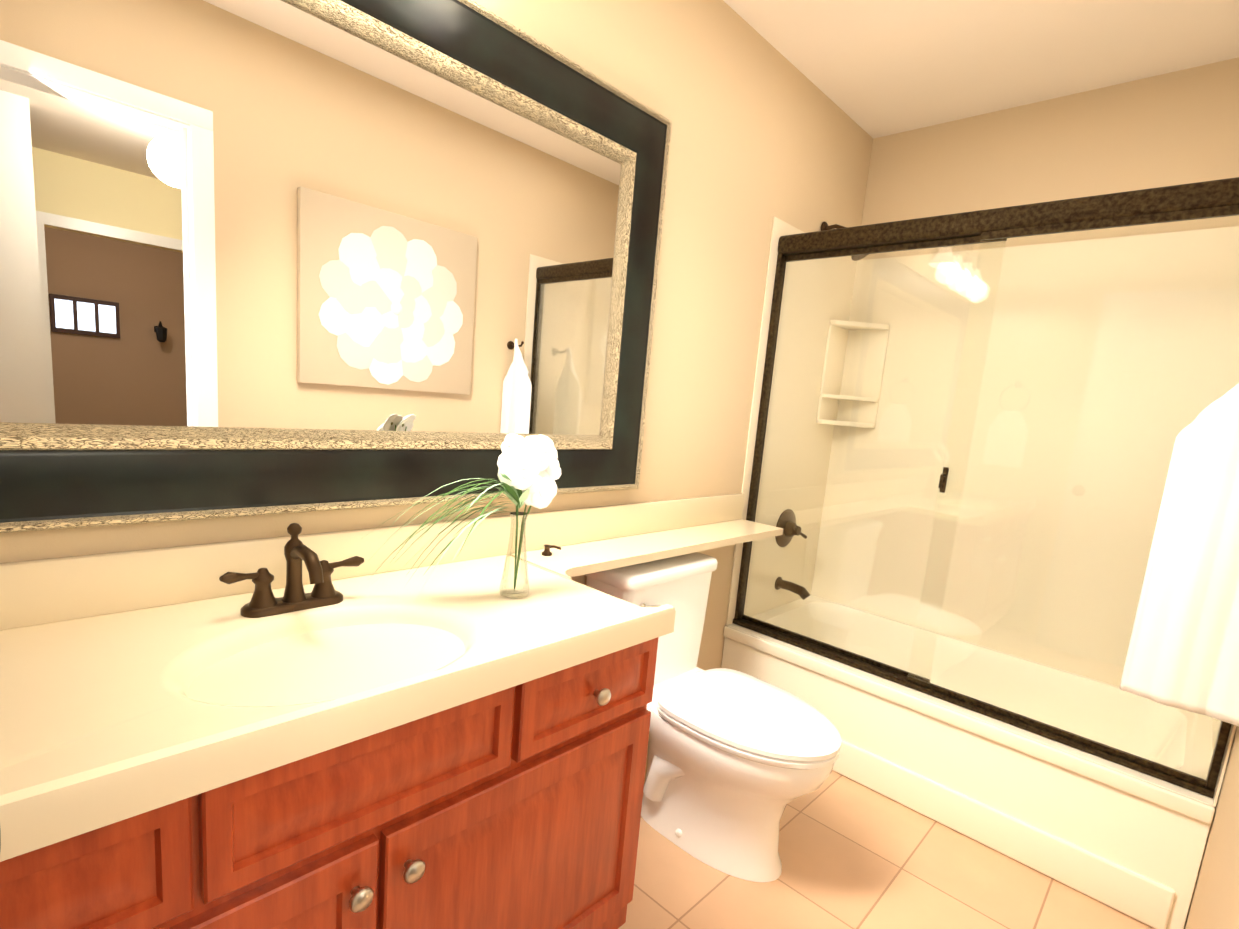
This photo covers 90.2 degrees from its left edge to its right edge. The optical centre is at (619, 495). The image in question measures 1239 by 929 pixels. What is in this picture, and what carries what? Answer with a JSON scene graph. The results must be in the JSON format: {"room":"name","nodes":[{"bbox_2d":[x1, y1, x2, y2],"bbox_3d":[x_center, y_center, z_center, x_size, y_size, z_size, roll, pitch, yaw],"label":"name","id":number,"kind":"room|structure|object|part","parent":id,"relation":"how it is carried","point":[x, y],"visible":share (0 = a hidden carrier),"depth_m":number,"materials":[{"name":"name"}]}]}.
{"room":"bathroom","nodes":[
{"label":"bathroom","id":0,"kind":"room"},
{"bbox_2d":[0,0,872,740],"bbox_3d":[-0.102,-0.279,1.808,0.120,2.440,3.310,13,12,42],"label":"wall","id":1,"kind":"structure","parent":0,"point":[764,132],"depth_m":1.98,"materials":[{"name":"beige paint"}]},
{"bbox_2d":[0,0,671,532],"bbox_3d":[-0.452,-0.497,1.260,0.038,1.051,1.580,13,12,42],"label":"mirror","id":2,"kind":"object","parent":1,"relation":"attached to","point":[274,256],"visible":1,"depth_m":1.15,"materials":[{"name":"black mirror"}]},
{"bbox_2d":[618,748,1153,928],"bbox_3d":[0.351,1.103,1.481,1.680,0.100,3.310,13,12,42],"label":"floor","id":3,"kind":"structure","parent":0,"point":[854,854],"depth_m":1.67,"materials":[{"name":"tile"}]},
{"bbox_2d":[0,493,782,928],"bbox_3d":[-0.166,0.524,1.424,0.574,0.970,2.334,13,12,42],"label":"bathroom vanity","id":4,"kind":"object","parent":3,"relation":"on","point":[296,729],"visible":1,"depth_m":0.94,"materials":[{"name":"brown wood"}]},
{"bbox_2d":[367,433,560,598],"bbox_3d":[-0.289,0.042,1.210,0.223,0.332,0.391,13,12,42],"label":"vase","id":5,"kind":"object","parent":4,"relation":"on","point":[529,471],"visible":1,"depth_m":1.23,"materials":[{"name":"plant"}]},
{"bbox_3d":[-0.212,0.120,1.272,0.062,0.172,0.062,13,12,42],"label":"vase glass","id":6,"kind":"part","parent":5,"relation":"part of","materials":[{"name":"clear glass"}]},
{"bbox_2d":[585,552,840,881],"bbox_3d":[0.268,0.612,1.786,0.742,0.755,0.442,13,12,42],"label":"toilet","id":7,"kind":"object","parent":3,"relation":"on","point":[738,762],"visible":0.9,"depth_m":1.68,"materials":[{"name":"white ceramic"}]},
{"bbox_3d":[0.088,0.315,1.766,0.017,0.024,0.077,13,12,42],"label":"lever","id":8,"kind":"part","parent":7,"relation":"part of","materials":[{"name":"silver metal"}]},
{"bbox_2d":[721,177,1238,928],"bbox_3d":[1.242,0.002,2.155,1.436,2.008,0.742,13,12,42],"label":"bathtub","id":9,"kind":"object","parent":3,"relation":"on","point":[955,473],"visible":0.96,"depth_m":2.22,"materials":[{"name":"beige plastic"}]},
{"bbox_2d":[723,0,1238,138],"bbox_3d":[0.566,-1.397,1.084,1.680,0.100,3.310,13,12,42],"label":"ceiling","id":10,"kind":"structure","parent":0,"point":[873,69],"depth_m":1.97,"materials":[{"name":"beige paint"}]},
{"bbox_2d":[833,57,1238,683],"bbox_3d":[1.559,-0.235,2.433,1.440,2.440,0.120,13,12,42],"label":"wall","id":11,"kind":"structure","parent":0,"point":[1173,129],"depth_m":2.22,"materials":[{"name":"beige paint"}]},
{"bbox_2d":[1184,726,1238,928],"bbox_3d":[1.364,-0.043,1.117,0.120,2.440,2.310,13,12,42],"label":"wall","id":12,"kind":"structure","parent":0,"point":[1214,903],"depth_m":1.31,"materials":[{"name":"beige paint"}]},
{"bbox_2d":[1119,383,1238,726],"bbox_3d":[1.368,0.075,1.406,0.220,0.858,0.066,13,12,42],"label":"hanging towel","id":13,"kind":"object","parent":12,"relation":"hanging from","point":[1183,651],"visible":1,"depth_m":1.42,"materials":[{"name":"white fabric"}]}
]}

